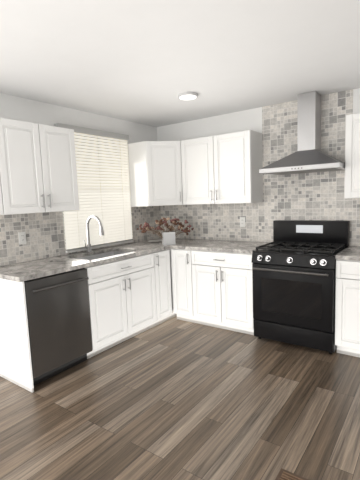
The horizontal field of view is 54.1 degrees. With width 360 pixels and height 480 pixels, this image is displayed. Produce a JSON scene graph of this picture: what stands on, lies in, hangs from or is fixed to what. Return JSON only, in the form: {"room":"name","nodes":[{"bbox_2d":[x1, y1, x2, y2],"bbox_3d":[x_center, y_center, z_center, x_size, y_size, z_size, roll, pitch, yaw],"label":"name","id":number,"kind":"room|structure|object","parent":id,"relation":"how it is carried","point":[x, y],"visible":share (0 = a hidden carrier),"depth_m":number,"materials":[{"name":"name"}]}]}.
{"room":"kitchen","nodes":[
{"label":"kitchen","id":0,"kind":"room"},
{"bbox_2d":[0,93,156,265],"bbox_3d":[-1.982,-0.001,2.701,0.150,2.420,5.950,3,8,36],"label":"wall","id":1,"kind":"structure","parent":0,"point":[22,109],"depth_m":3.63,"materials":[{"name":"paint"}]},
{"bbox_2d":[0,118,79,214],"bbox_3d":[-1.422,-0.604,2.999,0.358,0.762,1.116,3,8,36],"label":"upper cabinet","id":2,"kind":"object","parent":1,"relation":"attached to","point":[38,169],"visible":1,"depth_m":3.02,"materials":[{"name":"white wood"}]},
{"bbox_2d":[0,206,160,265],"bbox_3d":[-1.172,-0.086,3.681,0.008,0.465,3.090,3,8,36],"label":"tile backsplash","id":3,"kind":"structure","parent":1,"relation":"attached to","point":[45,238],"depth_m":3.43,"materials":[{"name":"tile"}]},
{"bbox_2d":[18,232,26,244],"bbox_3d":[-1.460,-0.017,3.272,0.009,0.115,0.070,3,8,36],"label":"electrical outlet","id":4,"kind":"object","parent":3,"relation":"attached to","point":[22,237],"visible":1,"depth_m":3.27,"materials":[{"name":"white plastic"}]},
{"bbox_2d":[63,135,132,252],"bbox_3d":[-0.962,-0.567,4.016,0.140,1.300,0.984,3,8,36],"label":"window","id":5,"kind":"structure","parent":1,"relation":"in","point":[76,250],"depth_m":4.07,"materials":[{"name":"white plastic"}]},
{"bbox_2d":[54,123,132,250],"bbox_3d":[-0.911,-0.578,3.963,0.056,1.279,1.002,3,8,36],"label":"window blinds","id":6,"kind":"object","parent":5,"relation":"attached to","point":[97,191],"visible":0.75,"depth_m":3.98,"materials":[{"name":"beige plastic"}]},
{"bbox_2d":[0,316,359,479],"bbox_3d":[-0.054,1.348,1.398,4.900,0.100,6.100,3,8,36],"label":"floor","id":7,"kind":"structure","parent":0,"point":[174,398],"depth_m":2.40,"materials":[{"name":"brown wood"}]},
{"bbox_2d":[0,267,91,392],"bbox_3d":[-1.219,0.696,3.131,0.630,0.880,0.670,3,8,36],"label":"base cabinet","id":8,"kind":"object","parent":7,"relation":"on","point":[15,354],"depth_m":2.78,"materials":[{"name":"white wood"}]},
{"bbox_2d":[0,238,197,281],"bbox_3d":[-0.710,0.139,3.775,0.660,0.035,2.468,3,8,36],"label":"countertop","id":9,"kind":"structure","parent":8,"relation":"on","point":[28,270],"depth_m":3.25,"materials":[{"name":"stone"}]},
{"bbox_2d":[84,215,103,251],"bbox_3d":[-0.916,-0.063,3.717,0.276,0.393,0.112,3,8,36],"label":"faucet","id":10,"kind":"object","parent":9,"relation":"on","point":[88,247],"visible":1,"depth_m":3.77,"materials":[{"name":"silver metal"}]},
{"bbox_2d":[75,251,136,282],"bbox_3d":[-0.787,0.283,3.672,0.468,0.216,0.728,3,8,36],"label":"sink basin","id":11,"kind":"object","parent":9,"relation":"in","point":[101,255],"visible":0.04,"depth_m":3.92,"materials":[{"name":"silver metal"}]},
{"bbox_2d":[137,217,193,244],"bbox_3d":[-0.164,-0.119,4.265,0.504,0.321,0.558,3,8,36],"label":"flower vase","id":12,"kind":"object","parent":9,"relation":"on","point":[168,236],"visible":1,"depth_m":4.18,"materials":[{"name":"white"}]},
{"bbox_2d":[24,268,91,385],"bbox_3d":[-1.198,0.702,3.092,0.656,0.875,0.584,3,8,36],"label":"dishwasher","id":13,"kind":"object","parent":7,"relation":"on","point":[58,318],"visible":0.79,"depth_m":2.90,"materials":[{"name":"black metal"}]},
{"bbox_2d":[88,252,155,356],"bbox_3d":[-0.772,0.607,3.745,0.630,0.880,0.976,3,8,36],"label":"base cabinet","id":14,"kind":"object","parent":7,"relation":"on","point":[121,305],"depth_m":3.47,"materials":[{"name":"white wood"}]},
{"bbox_2d":[152,249,175,324],"bbox_3d":[-0.414,0.542,4.180,0.696,0.880,0.388,3,8,36],"label":"base cabinet","id":15,"kind":"object","parent":7,"relation":"on","point":[163,309],"depth_m":4.01,"materials":[{"name":"white wood"}]},
{"bbox_2d":[172,249,195,322],"bbox_3d":[0.201,0.508,4.269,0.362,0.880,0.693,3,8,36],"label":"base cabinet","id":16,"kind":"object","parent":7,"relation":"on","point":[183,261],"depth_m":4.04,"materials":[{"name":"white wood"}]},
{"bbox_2d":[172,239,270,253],"bbox_3d":[0.496,0.064,4.027,0.994,0.035,0.633,3,8,36],"label":"countertop","id":17,"kind":"structure","parent":16,"relation":"on","point":[248,247],"depth_m":3.93,"materials":[{"name":"stone"}]},
{"bbox_2d":[196,250,253,334],"bbox_3d":[0.596,0.522,4.024,0.796,0.880,0.628,3,8,36],"label":"base cabinet","id":18,"kind":"object","parent":7,"relation":"on","point":[212,288],"depth_m":3.73,"materials":[{"name":"white wood"}]},
{"bbox_2d":[275,468,307,479],"bbox_3d":[0.630,1.229,1.722,0.330,0.008,0.148,3,8,36],"label":"floor vent","id":19,"kind":"object","parent":7,"relation":"in","point":[283,474],"visible":1,"depth_m":1.82,"materials":[{"name":"brown"}]},
{"bbox_2d":[251,220,349,353],"bbox_3d":[1.188,0.414,3.502,0.760,1.170,0.702,3,8,36],"label":"range","id":20,"kind":"object","parent":7,"relation":"on","point":[294,276],"visible":1,"depth_m":3.31,"materials":[{"name":"black metal"}]},
{"bbox_2d":[335,259,359,357],"bbox_3d":[1.897,0.585,3.063,0.906,0.879,0.664,3,8,36],"label":"base cabinet","id":21,"kind":"object","parent":7,"relation":"on","point":[347,318],"visible":0.96,"depth_m":3.03,"materials":[{"name":"white wood"}]},
{"bbox_2d":[335,246,359,260],"bbox_3d":[1.896,0.129,3.016,0.926,0.035,0.633,3,8,36],"label":"countertop","id":22,"kind":"structure","parent":21,"relation":"on","point":[350,253],"depth_m":3.05,"materials":[{"name":"stone"}]},
{"bbox_2d":[0,0,359,126],"bbox_3d":[-0.149,-1.153,1.105,4.900,0.100,6.100,3,8,36],"label":"ceiling","id":23,"kind":"structure","parent":0,"point":[145,62],"depth_m":2.39,"materials":[{"name":"paint"}]},
{"bbox_2d":[178,92,197,99],"bbox_3d":[0.075,-1.360,3.341,0.190,0.025,0.190,3,8,36],"label":"recessed light","id":24,"kind":"object","parent":23,"relation":"in","point":[188,96],"visible":1,"depth_m":3.30,"materials":[{"name":"white plastic"}]},
{"bbox_2d":[157,88,359,241],"bbox_3d":[1.639,-0.249,3.639,4.600,2.420,0.150,3,8,36],"label":"wall","id":25,"kind":"structure","parent":0,"point":[245,120],"depth_m":4.24,"materials":[{"name":"paint"}]},
{"bbox_2d":[126,141,182,206],"bbox_3d":[-0.216,-0.818,4.432,0.619,0.762,0.612,3,8,36],"label":"upper cabinet","id":26,"kind":"object","parent":25,"relation":"attached to","point":[155,172],"visible":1,"depth_m":4.22,"materials":[{"name":"white wood"}]},
{"bbox_2d":[181,130,262,204],"bbox_3d":[0.466,-0.805,4.095,0.897,0.762,0.358,3,8,36],"label":"upper cabinet","id":27,"kind":"object","parent":25,"relation":"attached to","point":[221,169],"visible":1,"depth_m":3.92,"materials":[{"name":"white wood"}]},
{"bbox_2d":[160,89,359,245],"bbox_3d":[1.069,-0.718,3.888,3.350,1.502,0.008,3,8,36],"label":"tile backsplash","id":28,"kind":"structure","parent":25,"relation":"attached to","point":[312,196],"depth_m":3.81,"materials":[{"name":"tile"}]},
{"bbox_2d":[240,217,244,226],"bbox_3d":[0.742,-0.214,4.188,0.070,0.115,0.009,3,8,36],"label":"electrical outlet","id":29,"kind":"object","parent":28,"relation":"attached to","point":[242,221],"visible":1,"depth_m":4.18,"materials":[{"name":"white plastic"}]},
{"bbox_2d":[259,91,344,174],"bbox_3d":[1.212,-1.044,3.423,0.740,0.756,0.492,3,8,36],"label":"range hood","id":30,"kind":"object","parent":25,"relation":"attached to","point":[309,156],"visible":0.94,"depth_m":3.42,"materials":[{"name":"metal"}]},
{"bbox_2d":[345,113,359,198],"bbox_3d":[1.936,-0.746,3.031,0.905,0.742,0.358,3,8,36],"label":"upper cabinet","id":31,"kind":"object","parent":25,"relation":"attached to","point":[352,166],"visible":1,"depth_m":3.14,"materials":[{"name":"white wood"}]}
]}

